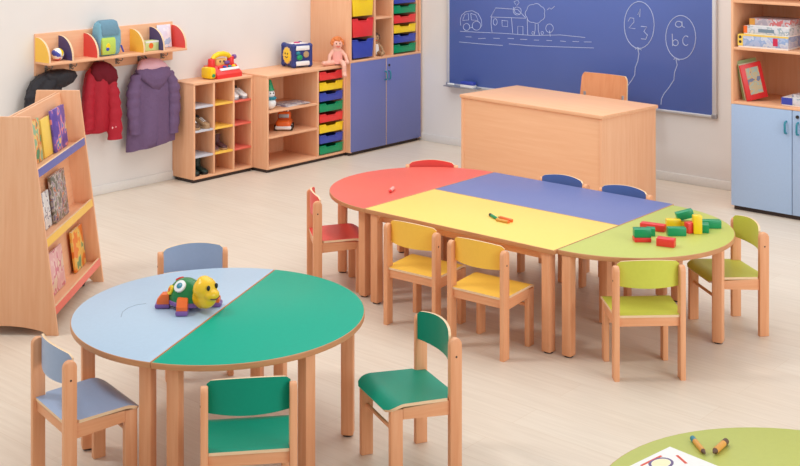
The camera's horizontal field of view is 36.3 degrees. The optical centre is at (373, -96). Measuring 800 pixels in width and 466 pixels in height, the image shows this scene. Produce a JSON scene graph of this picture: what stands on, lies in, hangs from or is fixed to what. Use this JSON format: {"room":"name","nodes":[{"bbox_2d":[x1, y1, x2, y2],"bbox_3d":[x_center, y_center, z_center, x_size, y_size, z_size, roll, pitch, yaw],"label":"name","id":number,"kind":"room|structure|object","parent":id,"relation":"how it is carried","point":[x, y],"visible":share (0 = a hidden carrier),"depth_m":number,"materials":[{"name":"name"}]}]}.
{"room":"kindergarten classroom","nodes":[
{"label":"kindergarten classroom","id":0,"kind":"room"},
{"bbox_2d":[0,0,309,186],"bbox_3d":[-3.898,0.800,7.564,0.150,2.900,12.200,0,0,41],"label":"wall","id":1,"kind":"structure","parent":0,"point":[255,31],"depth_m":9.77,"materials":[{"name":"paint"}]},
{"bbox_2d":[34,21,186,75],"bbox_3d":[-2.010,1.114,9.443,0.200,0.312,1.295,0,0,41],"label":"coat rack","id":2,"kind":"object","parent":1,"relation":"attached to","point":[80,48],"visible":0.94,"depth_m":9.32,"materials":[{"name":"brown wood"}]},
{"bbox_2d":[23,69,77,108],"bbox_3d":[-2.397,1.515,9.010,0.150,0.570,0.450,0,0,41],"label":"coat","id":3,"kind":"object","parent":2,"relation":"hanging from","point":[56,79],"visible":0.44,"depth_m":8.96,"materials":[{"name":"black fabric"}]},
{"bbox_2d":[47,69,77,87],"bbox_3d":[-2.324,1.295,9.071,0.121,0.130,0.261,0,0,41],"label":"hood","id":4,"kind":"object","parent":3,"relation":"attached to","point":[56,78],"depth_m":9.02,"materials":[{"name":"black fabric"}]},
{"bbox_2d":[51,48,63,60],"bbox_3d":[-2.348,1.113,9.060,0.094,0.094,0.094,0,0,41],"label":"ball","id":5,"kind":"object","parent":2,"relation":"on","point":[57,54],"visible":1,"depth_m":9.03,"materials":[{"name":"white plastic"}]},
{"bbox_2d":[82,61,122,139],"bbox_3d":[-2.089,1.508,9.360,0.155,0.605,0.344,0,0,41],"label":"coat","id":6,"kind":"object","parent":2,"relation":"hanging from","point":[101,102],"visible":0.95,"depth_m":9.30,"materials":[{"name":"red fabric"}]},
{"bbox_2d":[91,61,117,83],"bbox_3d":[-2.076,1.302,9.358,0.115,0.195,0.245,0,0,41],"label":"hood","id":7,"kind":"object","parent":6,"relation":"attached to","point":[102,72],"depth_m":9.32,"materials":[{"name":"red fabric"}]},
{"bbox_2d":[92,19,123,55],"bbox_3d":[-2.043,1.024,9.395,0.138,0.270,0.240,0,0,37],"label":"backpack","id":8,"kind":"object","parent":2,"relation":"on","point":[107,33],"visible":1,"depth_m":9.33,"materials":[{"name":"blue fabric"}]},
{"bbox_2d":[35,46,186,65],"bbox_3d":[-2.003,1.169,9.437,0.182,0.018,1.295,0,0,41],"label":"shelf","id":9,"kind":"object","parent":2,"relation":"attached to","point":[129,51],"depth_m":9.32,"materials":[{"name":"brown wood"}]},
{"bbox_2d":[144,39,158,50],"bbox_3d":[-1.786,1.121,9.697,0.082,0.078,0.132,0,0,41],"label":"picture","id":10,"kind":"object","parent":2,"relation":"on","point":[150,45],"visible":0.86,"depth_m":9.67,"materials":[{"name":"yellow paper"}]},
{"bbox_2d":[126,56,180,152],"bbox_3d":[-1.770,1.570,9.721,0.166,0.740,0.530,0,0,41],"label":"coat","id":11,"kind":"object","parent":2,"relation":"hanging from","point":[153,105],"visible":1,"depth_m":9.65,"materials":[{"name":"purple fabric"}]},
{"bbox_2d":[135,66,170,89],"bbox_3d":[-1.752,1.383,9.712,0.128,0.205,0.337,0,0,41],"label":"hood","id":12,"kind":"object","parent":11,"relation":"attached to","point":[146,77],"depth_m":9.65,"materials":[{"name":"purple fabric"}]},
{"bbox_2d":[156,24,171,46],"bbox_3d":[-1.699,1.067,9.892,0.034,0.184,0.135,0,0,41],"label":"booklet","id":13,"kind":"object","parent":2,"relation":"on","point":[165,30],"visible":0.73,"depth_m":9.90,"materials":[{"name":"white paper"}]},
{"bbox_2d":[92,170,174,195],"bbox_3d":[-3.886,2.215,7.454,0.014,0.070,12.050,0,0,41],"label":"baseboard","id":14,"kind":"structure","parent":1,"relation":"attached to","point":[164,176],"depth_m":9.68,"materials":[{"name":"paint"}]},
{"bbox_2d":[0,140,799,465],"bbox_3d":[0.229,2.300,3.929,11.150,0.100,12.200,0,0,41],"label":"floor","id":15,"kind":"structure","parent":0,"point":[534,407],"depth_m":6.02,"materials":[{"name":"brown wood"}]},
{"bbox_2d":[0,90,103,335],"bbox_3d":[-1.903,1.680,6.835,0.550,1.140,0.930,0,0,2],"label":"book display","id":16,"kind":"object","parent":15,"relation":"on","point":[28,299],"visible":0.9,"depth_m":6.37,"materials":[{"name":"brown wood"}]},
{"bbox_2d":[32,118,43,163],"bbox_3d":[-1.850,1.296,6.667,0.040,0.234,0.172,0,0,2],"label":"picture book","id":17,"kind":"object","parent":16,"relation":"on","point":[35,122],"visible":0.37,"depth_m":6.70,"materials":[{"name":"multicoloured paper"}]},
{"bbox_2d":[39,115,53,158],"bbox_3d":[-1.840,1.306,6.877,0.039,0.215,0.202,0,0,2],"label":"picture book","id":18,"kind":"object","parent":16,"relation":"on","point":[44,123],"visible":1,"depth_m":6.84,"materials":[{"name":"yellow paper"}]},
{"bbox_2d":[41,189,51,229],"bbox_3d":[-1.802,1.678,6.665,0.033,0.199,0.202,0,0,2],"label":"picture book","id":19,"kind":"object","parent":16,"relation":"on","point":[45,196],"visible":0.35,"depth_m":6.71,"materials":[{"name":"white paper"}]},
{"bbox_2d":[49,243,65,294],"bbox_3d":[-1.755,2.018,6.724,0.038,0.224,0.282,0,0,2],"label":"picture book","id":20,"kind":"object","parent":16,"relation":"on","point":[55,256],"visible":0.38,"depth_m":6.75,"materials":[{"name":"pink paper"}]},
{"bbox_2d":[47,167,68,223],"bbox_3d":[-1.786,1.648,6.915,0.049,0.260,0.262,0,0,2],"label":"picture book","id":21,"kind":"object","parent":16,"relation":"on","point":[58,197],"visible":1,"depth_m":6.89,"materials":[{"name":"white paper"}]},
{"bbox_2d":[48,104,67,152],"bbox_3d":[-1.821,1.293,7.051,0.042,0.240,0.252,0,0,2],"label":"picture book","id":22,"kind":"object","parent":16,"relation":"on","point":[56,115],"visible":1,"depth_m":7.03,"materials":[{"name":"purple paper"}]},
{"bbox_2d":[69,224,85,272],"bbox_3d":[-1.734,2.013,7.148,0.044,0.235,0.212,0,0,2],"label":"picture book","id":23,"kind":"object","parent":16,"relation":"on","point":[76,235],"visible":1,"depth_m":7.12,"materials":[{"name":"orange paper"}]},
{"bbox_2d":[31,334,138,465],"bbox_3d":[-1.127,1.966,4.781,0.321,0.569,0.346,0,0,-36],"label":"child chair","id":24,"kind":"object","parent":15,"relation":"on","point":[76,409],"visible":1,"depth_m":4.72,"materials":[{"name":"brown wood"}]},
{"bbox_2d":[70,268,273,465],"bbox_3d":[-0.959,1.997,5.335,0.622,0.506,1.246,0,0,18],"label":"table","id":25,"kind":"object","parent":15,"relation":"on","point":[122,323],"visible":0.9,"depth_m":5.07,"materials":[{"name":"blue laminate"}]},
{"bbox_2d":[155,275,222,315],"bbox_3d":[-0.788,1.669,5.271,0.303,0.152,0.238,0,0,33],"label":"toy","id":26,"kind":"object","parent":25,"relation":"on","point":[186,293],"visible":1,"depth_m":5.21,"materials":[{"name":"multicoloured plastic"}]},
{"bbox_2d":[157,242,233,381],"bbox_3d":[-0.861,1.966,5.918,0.346,0.569,0.321,0,0,-16],"label":"child chair","id":27,"kind":"object","parent":15,"relation":"on","point":[193,255],"visible":0.34,"depth_m":6.06,"materials":[{"name":"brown wood"}]},
{"bbox_2d":[172,74,252,182],"bbox_3d":[-1.335,1.847,10.153,0.270,0.806,0.648,0,0,41],"label":"cabinet","id":28,"kind":"object","parent":15,"relation":"on","point":[213,100],"visible":0.87,"depth_m":10.07,"materials":[{"name":"brown wood"}]},
{"bbox_2d":[195,121,199,130],"bbox_3d":[-1.478,1.778,9.940,0.076,0.102,0.184,0,0,-40],"label":"shoe","id":29,"kind":"object","parent":28,"relation":"on","point":[197,126],"visible":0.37,"depth_m":9.88,"materials":[{"name":"beige leather"}]},
{"bbox_2d":[195,158,207,174],"bbox_3d":[-1.429,2.132,10.011,0.170,0.143,0.078,0,0,37],"label":"boot","id":30,"kind":"object","parent":28,"relation":"on","point":[203,171],"visible":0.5,"depth_m":9.99,"materials":[{"name":"black rubber"}]},
{"bbox_2d":[195,114,209,128],"bbox_3d":[-1.420,1.778,10.006,0.184,0.102,0.076,0,0,32],"label":"shoe","id":31,"kind":"object","parent":28,"relation":"on","point":[203,124],"visible":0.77,"depth_m":9.97,"materials":[{"name":"beige leather"}]},
{"bbox_2d":[195,102,212,108],"bbox_3d":[-1.470,1.644,9.991,0.250,0.016,0.192,0,0,41],"label":"shelf","id":32,"kind":"object","parent":28,"relation":"attached to","point":[198,105],"depth_m":9.97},
{"bbox_2d":[195,128,212,132],"bbox_3d":[-1.470,1.838,9.991,0.250,0.016,0.192,0,0,41],"label":"shelf","id":33,"kind":"object","parent":28,"relation":"attached to","point":[210,130],"depth_m":9.94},
{"bbox_2d":[195,150,212,158],"bbox_3d":[-1.470,2.043,9.991,0.250,0.016,0.192,0,0,41],"label":"shelf","id":34,"kind":"object","parent":28,"relation":"attached to","point":[208,154],"depth_m":9.99,"materials":[{"name":"white wood"}]},
{"bbox_2d":[201,51,241,78],"bbox_3d":[-1.282,1.337,10.202,0.179,0.214,0.352,0,0,39],"label":"telephone","id":35,"kind":"object","parent":28,"relation":"on","point":[217,68],"visible":1,"depth_m":10.16,"materials":[{"name":"red plastic"}]},
{"bbox_2d":[215,132,227,149],"bbox_3d":[-1.289,1.970,10.170,0.170,0.128,0.078,0,0,37],"label":"boot","id":36,"kind":"object","parent":28,"relation":"on","point":[222,146],"visible":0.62,"depth_m":10.15,"materials":[{"name":"leather"}]},
{"bbox_2d":[215,98,232,105],"bbox_3d":[-1.330,1.644,10.150,0.250,0.016,0.197,0,0,41],"label":"shelf","id":37,"kind":"object","parent":28,"relation":"attached to","point":[218,101],"depth_m":10.15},
{"bbox_2d":[215,122,232,129],"bbox_3d":[-1.330,1.838,10.150,0.250,0.016,0.197,0,0,41],"label":"shelf","id":38,"kind":"object","parent":28,"relation":"attached to","point":[218,125],"depth_m":10.14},
{"bbox_2d":[215,148,232,154],"bbox_3d":[-1.330,2.043,10.150,0.250,0.016,0.197,0,0,41],"label":"shelf","id":39,"kind":"object","parent":28,"relation":"attached to","point":[229,151],"depth_m":10.12,"materials":[{"name":"yellow wood"}]},
{"bbox_2d":[235,85,247,98],"bbox_3d":[-1.146,1.584,10.325,0.184,0.102,0.076,0,0,35],"label":"shoe","id":40,"kind":"object","parent":28,"relation":"on","point":[242,95],"visible":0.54,"depth_m":10.28,"materials":[{"name":"white plastic"}]},
{"bbox_2d":[235,98,250,102],"bbox_3d":[-1.191,1.644,10.308,0.250,0.016,0.188,0,0,41],"label":"shelf","id":41,"kind":"object","parent":28,"relation":"attached to","point":[248,100],"depth_m":10.27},
{"bbox_2d":[235,119,250,125],"bbox_3d":[-1.191,1.838,10.308,0.250,0.016,0.188,0,0,41],"label":"shelf","id":42,"kind":"object","parent":28,"relation":"attached to","point":[238,122],"depth_m":10.29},
{"bbox_2d":[235,143,250,150],"bbox_3d":[-1.191,2.043,10.308,0.250,0.016,0.188,0,0,41],"label":"shelf","id":43,"kind":"object","parent":28,"relation":"attached to","point":[238,146],"depth_m":10.30,"materials":[{"name":"red wood"}]},
{"bbox_2d":[200,375,296,465],"bbox_3d":[-0.464,1.966,4.486,0.346,0.569,0.321,0,0,-8],"label":"child chair","id":44,"kind":"object","parent":15,"relation":"on","point":[265,439],"visible":1,"depth_m":4.35,"materials":[{"name":"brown wood"}]},
{"bbox_2d":[151,270,364,465],"bbox_3d":[-0.364,1.998,5.145,0.622,0.505,1.246,0,0,18],"label":"table","id":45,"kind":"object","parent":15,"relation":"on","point":[287,316],"visible":0.92,"depth_m":4.96,"materials":[{"name":"green laminate"}]},
{"bbox_2d":[241,61,344,172],"bbox_3d":[-0.735,1.843,10.704,0.443,0.815,0.960,0,0,41],"label":"shelf unit","id":46,"kind":"object","parent":15,"relation":"on","point":[318,132],"visible":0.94,"depth_m":10.72,"materials":[{"name":"brown wood"}]},
{"bbox_2d":[269,80,275,108],"bbox_3d":[-0.881,1.609,10.331,0.118,0.250,0.118,0,0,-34],"label":"snowman","id":47,"kind":"object","parent":46,"relation":"on","point":[272,98],"visible":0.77,"depth_m":10.30,"materials":[{"name":"white plastic"}]},
{"bbox_2d":[274,110,293,129],"bbox_3d":[-0.777,1.859,10.579,0.160,0.181,0.207,0,0,1],"label":"toy car","id":48,"kind":"object","parent":46,"relation":"on","point":[284,121],"visible":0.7,"depth_m":10.50,"materials":[{"name":"orange plastic"}]},
{"bbox_2d":[276,103,306,106],"bbox_3d":[-0.736,1.730,10.602,0.210,0.008,0.291,0,0,37],"label":"magazine","id":49,"kind":"object","parent":46,"relation":"on","point":[304,103],"visible":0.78,"depth_m":10.48,"materials":[{"name":"white paper"}]},
{"bbox_2d":[276,99,309,105],"bbox_3d":[-0.719,1.723,10.607,0.271,0.006,0.200,0,0,-41],"label":"magazine","id":50,"kind":"object","parent":49,"relation":"on","point":[296,101],"visible":0.83,"depth_m":10.59,"materials":[{"name":"white paper"}]},
{"bbox_2d":[269,98,316,113],"bbox_3d":[-0.845,1.744,10.575,0.420,0.018,0.586,0,0,41],"label":"shelf","id":51,"kind":"object","parent":46,"relation":"attached to","point":[313,101],"depth_m":10.63,"materials":[{"name":"brown wood"}]},
{"bbox_2d":[269,124,316,138],"bbox_3d":[-0.845,1.959,10.575,0.420,0.018,0.586,0,0,41],"label":"shelf","id":52,"kind":"object","parent":46,"relation":"attached to","point":[298,128],"depth_m":10.56,"materials":[{"name":"brown wood"}]},
{"bbox_2d":[281,41,312,67],"bbox_3d":[-0.681,1.327,10.799,0.221,0.218,0.221,0,0,-35],"label":"cube","id":53,"kind":"object","parent":46,"relation":"on","point":[293,54],"visible":1,"depth_m":10.73,"materials":[{"name":"blue plastic"}]},
{"bbox_2d":[322,36,348,77],"bbox_3d":[-0.338,1.354,10.863,0.242,0.355,0.192,0,0,2],"label":"doll","id":54,"kind":"object","parent":46,"relation":"on","point":[335,57],"visible":1,"depth_m":10.86,"materials":[{"name":"plastic"}]},
{"bbox_2d":[307,187,358,292],"bbox_3d":[-0.218,1.966,7.209,0.321,0.569,0.346,0,0,-10],"label":"child chair","id":55,"kind":"object","parent":15,"relation":"on","point":[321,239],"visible":0.95,"depth_m":7.08,"materials":[{"name":"brown wood"}]},
{"bbox_2d":[310,0,420,155],"bbox_3d":[-0.053,1.340,11.411,0.532,1.820,0.996,0,0,41],"label":"tall cabinet","id":56,"kind":"object","parent":15,"relation":"on","point":[383,93],"visible":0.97,"depth_m":11.19,"materials":[{"name":"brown wood"}]},
{"bbox_2d":[376,32,384,55],"bbox_3d":[0.020,1.290,11.269,0.168,0.214,0.174,0,0,-19],"label":"doll","id":57,"kind":"object","parent":56,"relation":"on","point":[378,45],"visible":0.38,"depth_m":11.28,"materials":[{"name":"beige plastic"}]},
{"bbox_2d":[376,15,391,19],"bbox_3d":[-0.089,1.044,11.390,0.478,0.018,0.228,0,0,41],"label":"shelf","id":58,"kind":"object","parent":56,"relation":"attached to","point":[378,17],"depth_m":11.31,"materials":[{"name":"brown wood"}]},
{"bbox_2d":[358,311,461,465],"bbox_3d":[0.135,1.966,4.909,0.321,0.569,0.346,0,0,-23],"label":"child chair","id":59,"kind":"object","parent":15,"relation":"on","point":[416,394],"visible":1,"depth_m":4.86,"materials":[{"name":"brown wood"}]},
{"bbox_2d":[329,167,493,296],"bbox_3d":[0.124,1.985,7.576,0.626,0.530,1.255,0,0,41],"label":"table","id":60,"kind":"object","parent":15,"relation":"on","point":[359,192],"visible":0.87,"depth_m":7.44,"materials":[{"name":"red laminate"}]},
{"bbox_2d":[383,220,465,324],"bbox_3d":[0.284,1.966,6.559,0.346,0.569,0.321,0,0,38],"label":"child chair","id":61,"kind":"object","parent":15,"relation":"on","point":[419,270],"visible":0.97,"depth_m":6.51,"materials":[{"name":"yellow wood"}]},
{"bbox_2d":[404,159,457,256],"bbox_3d":[0.368,1.966,7.886,0.346,0.569,0.321,0,0,6],"label":"child chair","id":62,"kind":"object","parent":15,"relation":"on","point":[429,162],"visible":0.16,"depth_m":8.02,"materials":[{"name":"brown wood"}]},
{"bbox_2d":[447,237,533,361],"bbox_3d":[0.606,1.966,6.226,0.346,0.569,0.321,0,0,39],"label":"child chair","id":63,"kind":"object","parent":15,"relation":"on","point":[501,292],"visible":0.99,"depth_m":6.16,"materials":[{"name":"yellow wood"}]},
{"bbox_2d":[364,189,617,353],"bbox_3d":[0.630,1.985,6.718,1.263,0.530,0.633,0,0,41],"label":"rectangular table","id":64,"kind":"object","parent":15,"relation":"on","point":[532,232],"visible":0.76,"depth_m":6.58,"materials":[{"name":"yellow laminate"}]},
{"bbox_2d":[496,218,509,222],"bbox_3d":[0.701,1.712,6.599,0.092,0.016,0.016,0,0,41],"label":"crayon","id":65,"kind":"object","parent":64,"relation":"on","point":[497,219],"visible":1,"depth_m":6.60,"materials":[{"name":"orange wax"}]},
{"bbox_2d":[498,216,512,221],"bbox_3d":[0.715,1.711,6.640,0.018,0.018,0.106,0,0,-41],"label":"crayon","id":66,"kind":"object","parent":64,"relation":"on","point":[499,217],"visible":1,"depth_m":6.63,"materials":[{"name":"orange wax"}]},
{"bbox_2d":[517,174,589,282],"bbox_3d":[1.089,1.966,7.464,0.346,0.569,0.321,0,0,41],"label":"child chair","id":67,"kind":"object","parent":15,"relation":"on","point":[554,178],"visible":0.13,"depth_m":7.48,"materials":[{"name":"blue wood"}]},
{"bbox_2d":[436,172,673,295],"bbox_3d":[1.045,1.985,7.189,1.263,0.530,0.618,0,0,41],"label":"rectangular table","id":68,"kind":"object","parent":15,"relation":"on","point":[605,207],"visible":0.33,"depth_m":7.13,"materials":[{"name":"blue laminate"}]},
{"bbox_2d":[460,85,657,200],"bbox_3d":[1.403,1.875,9.385,0.700,0.750,1.370,0,0,-43],"label":"desk","id":69,"kind":"object","parent":15,"relation":"on","point":[520,131],"visible":0.72,"depth_m":9.06,"materials":[{"name":"laminate"}]},
{"bbox_2d":[580,72,627,100],"bbox_3d":[1.735,1.812,9.737,0.453,0.876,0.454,0,0,43],"label":"chair","id":70,"kind":"object","parent":15,"relation":"on","point":[592,84],"visible":0.38,"depth_m":9.89,"materials":[{"name":"brown wood"}]},
{"bbox_2d":[578,185,652,295],"bbox_3d":[1.416,1.966,7.176,0.346,0.569,0.321,0,0,40],"label":"child chair","id":71,"kind":"object","parent":15,"relation":"on","point":[625,190],"visible":0.17,"depth_m":7.21,"materials":[{"name":"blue wood"}]},
{"bbox_2d":[601,260,685,381],"bbox_3d":[1.297,1.966,5.917,0.346,0.569,0.321,0,0,-3],"label":"child chair","id":72,"kind":"object","parent":15,"relation":"on","point":[662,311],"visible":1,"depth_m":5.77,"materials":[{"name":"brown wood"}]},
{"bbox_2d":[557,205,734,357],"bbox_3d":[1.535,1.985,6.334,0.599,0.530,1.200,0,0,41],"label":"table","id":73,"kind":"object","parent":15,"relation":"on","point":[616,244],"visible":0.87,"depth_m":6.15,"materials":[{"name":"laminate"}]},
{"bbox_2d":[632,235,650,241],"bbox_3d":[1.370,1.709,6.236,0.085,0.022,0.060,0,0,-1],"label":"block","id":74,"kind":"object","parent":73,"relation":"on","point":[633,237],"visible":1,"depth_m":6.21,"materials":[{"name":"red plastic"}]},
{"bbox_2d":[633,227,650,237],"bbox_3d":[1.371,1.676,6.238,0.085,0.042,0.055,0,0,1],"label":"block","id":75,"kind":"object","parent":74,"relation":"on","point":[638,232],"visible":1,"depth_m":6.21,"materials":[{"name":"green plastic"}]},
{"bbox_2d":[646,226,654,235],"bbox_3d":[1.440,1.700,6.343,0.045,0.040,0.045,0,0,11],"label":"block","id":76,"kind":"object","parent":73,"relation":"on","point":[651,228],"visible":0.58,"depth_m":6.32,"materials":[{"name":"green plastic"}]},
{"bbox_2d":[640,221,665,231],"bbox_3d":[1.476,1.702,6.445,0.130,0.035,0.045,0,0,29],"label":"block","id":77,"kind":"object","parent":73,"relation":"on","point":[659,227],"visible":0.7,"depth_m":6.42,"materials":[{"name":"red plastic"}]},
{"bbox_2d":[656,236,675,247],"bbox_3d":[1.473,1.700,6.146,0.090,0.040,0.050,0,0,26],"label":"block","id":78,"kind":"object","parent":73,"relation":"on","point":[662,241],"visible":1,"depth_m":6.13,"materials":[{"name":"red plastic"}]},
{"bbox_2d":[665,218,680,226],"bbox_3d":[1.588,1.694,6.470,0.075,0.052,0.042,0,0,-1],"label":"block","id":79,"kind":"object","parent":73,"relation":"on","point":[668,221],"visible":0.56,"depth_m":6.45,"materials":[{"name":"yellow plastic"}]},
{"bbox_2d":[675,208,693,220],"bbox_3d":[1.655,1.652,6.500,0.096,0.061,0.042,0,0,-1],"label":"block","id":80,"kind":"object","parent":79,"relation":"on","point":[684,214],"visible":0.81,"depth_m":6.48,"materials":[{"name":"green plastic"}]},
{"bbox_2d":[666,226,685,235],"bbox_3d":[1.573,1.699,6.343,0.095,0.042,0.042,0,0,-1],"label":"block","id":81,"kind":"object","parent":73,"relation":"on","point":[670,230],"visible":1,"depth_m":6.32,"materials":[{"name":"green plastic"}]},
{"bbox_2d":[684,221,692,233],"bbox_3d":[1.659,1.692,6.395,0.050,0.055,0.042,0,0,-19],"label":"block","id":82,"kind":"object","parent":73,"relation":"on","point":[688,224],"visible":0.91,"depth_m":6.37,"materials":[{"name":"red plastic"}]},
{"bbox_2d":[692,214,701,233],"bbox_3d":[1.691,1.672,6.380,0.044,0.095,0.042,0,0,-1],"label":"block","id":83,"kind":"object","parent":73,"relation":"on","point":[696,218],"visible":1,"depth_m":6.36,"materials":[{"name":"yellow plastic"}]},
{"bbox_2d":[702,222,708,232],"bbox_3d":[1.740,1.699,6.416,0.042,0.042,0.070,0,0,13],"label":"block","id":84,"kind":"object","parent":73,"relation":"on","point":[705,225],"visible":0.8,"depth_m":6.38,"materials":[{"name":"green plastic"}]},
{"bbox_2d":[702,219,721,228],"bbox_3d":[1.792,1.699,6.490,0.105,0.042,0.042,0,0,-1],"label":"block","id":85,"kind":"object","parent":73,"relation":"on","point":[713,223],"visible":0.62,"depth_m":6.47,"materials":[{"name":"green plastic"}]},
{"bbox_2d":[610,427,799,465],"bbox_3d":[1.255,1.998,3.445,1.260,0.505,1.260,0,0,41],"label":"round table","id":86,"kind":"object","parent":15,"relation":"on","point":[747,446],"visible":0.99,"depth_m":3.92,"materials":[{"name":"laminate"}]},
{"bbox_2d":[631,447,716,465],"bbox_3d":[0.935,1.744,3.716,0.297,0.002,0.294,0,0,-41],"label":"printed sheet","id":87,"kind":"object","parent":86,"relation":"on","point":[670,456],"visible":1,"depth_m":3.83,"materials":[{"name":"white paper"}]},
{"bbox_2d":[690,435,705,453],"bbox_3d":[1.042,1.736,3.915,0.018,0.018,0.113,0,0,-6],"label":"crayon","id":88,"kind":"object","parent":86,"relation":"on","point":[693,439],"visible":1,"depth_m":3.91,"materials":[{"name":"orange wax"}]},
{"bbox_2d":[713,438,728,453],"bbox_3d":[1.107,1.735,3.903,0.021,0.021,0.105,0,0,38],"label":"crayon","id":89,"kind":"object","parent":86,"relation":"on","point":[725,441],"visible":1,"depth_m":3.90,"materials":[{"name":"orange wax"}]},
{"bbox_2d":[687,215,768,336],"bbox_3d":[1.875,1.966,6.499,0.321,0.569,0.346,0,0,-10],"label":"child chair","id":90,"kind":"object","parent":15,"relation":"on","point":[738,276],"visible":0.84,"depth_m":6.49,"materials":[{"name":"brown wood"}]},
{"bbox_2d":[731,0,799,219],"bbox_3d":[3.147,1.320,8.887,0.924,1.860,0.570,0,0,41],"label":"tall cabinet","id":91,"kind":"object","parent":15,"relation":"on","point":[765,132],"visible":0.91,"depth_m":8.91,"materials":[{"name":"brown wood"}]},
{"bbox_2d":[737,57,755,99],"bbox_3d":[2.789,1.294,9.061,0.205,0.311,0.044,0,0,-14],"label":"picture book","id":92,"kind":"object","parent":91,"relation":"on","point":[754,58],"visible":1,"depth_m":9.05,"materials":[{"name":"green paper"}]},
{"bbox_2d":[738,61,756,100],"bbox_3d":[2.792,1.305,9.033,0.192,0.290,0.038,0,0,-14],"label":"picture book","id":93,"kind":"object","parent":91,"relation":"on","point":[752,61],"visible":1,"depth_m":9.02,"materials":[{"name":"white paper"}]},
{"bbox_2d":[739,61,767,100],"bbox_3d":[2.801,1.304,9.002,0.214,0.292,0.044,0,0,-11],"label":"picture book","id":94,"kind":"object","parent":91,"relation":"on","point":[753,81],"visible":1,"depth_m":8.99,"materials":[{"name":"red paper"}]},
{"bbox_2d":[745,66,763,94],"bbox_3d":[2.806,1.298,8.995,0.102,0.195,0.002,-11,-4,-10],"label":"picture","id":95,"kind":"object","parent":94,"relation":"attached to","point":[753,76],"depth_m":8.99},
{"bbox_2d":[738,33,799,50],"bbox_3d":[2.913,1.002,8.973,0.377,0.096,0.272,0,0,39],"label":"board game box","id":96,"kind":"object","parent":91,"relation":"on","point":[744,40],"visible":0.87,"depth_m":8.86,"materials":[{"name":"cardboard"}]},
{"bbox_2d":[744,25,799,36],"bbox_3d":[2.935,0.922,8.954,0.346,0.062,0.262,0,0,42],"label":"board game box","id":97,"kind":"object","parent":96,"relation":"on","point":[754,30],"visible":0.88,"depth_m":8.84,"materials":[{"name":"white cardboard"}]},
{"bbox_2d":[749,16,799,27],"bbox_3d":[2.950,0.863,8.955,0.301,0.055,0.242,0,0,38],"label":"board game box","id":98,"kind":"object","parent":97,"relation":"on","point":[766,21],"visible":1,"depth_m":8.87,"materials":[{"name":"white cardboard"}]},
{"bbox_2d":[781,94,799,106],"bbox_3d":[3.167,1.421,8.763,0.401,0.058,0.222,0,0,40],"label":"board game box","id":99,"kind":"object","parent":91,"relation":"on","point":[788,100],"visible":0.88,"depth_m":8.77,"materials":[{"name":"blue cardboard"}]},
{"bbox_2d":[792,93,799,97],"bbox_3d":[3.205,1.380,8.744,0.340,0.022,0.200,0,0,44],"label":"board game box","id":100,"kind":"object","parent":99,"relation":"on","point":[797,95],"visible":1,"depth_m":8.78,"materials":[{"name":"white cardboard"}]},
{"bbox_2d":[421,0,730,181],"bbox_3d":[4.268,0.800,8.401,11.000,2.900,0.150,0,0,41],"label":"wall","id":101,"kind":"structure","parent":0,"point":[698,146],"depth_m":9.94,"materials":[{"name":"paint"}]},
{"bbox_2d":[418,133,730,190],"bbox_3d":[4.219,2.215,8.335,10.986,0.070,0.014,0,0,41],"label":"baseboard","id":102,"kind":"structure","parent":101,"relation":"attached to","point":[663,175],"depth_m":9.88,"materials":[{"name":"paint"}]},
{"bbox_2d":[443,0,717,118],"bbox_3d":[1.674,1.085,10.509,2.700,1.221,0.115,0,0,41],"label":"chalkboard","id":103,"kind":"object","parent":101,"relation":"attached to","point":[666,51],"visible":0.99,"depth_m":10.38,"materials":[{"name":"metal"}]},
{"bbox_2d":[443,84,480,89],"bbox_3d":[0.814,1.684,11.242,0.380,0.012,0.079,0,0,41],"label":"chalk tray","id":104,"kind":"object","parent":103,"relation":"on","point":[478,86],"depth_m":11.19,"materials":[{"name":"grey metal"}]},
{"bbox_2d":[460,81,475,87],"bbox_3d":[0.867,1.652,11.197,0.150,0.052,0.054,0,0,41],"label":"eraser","id":105,"kind":"object","parent":103,"relation":"on","point":[468,84],"visible":1,"depth_m":11.17,"materials":[{"name":"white plastic"}]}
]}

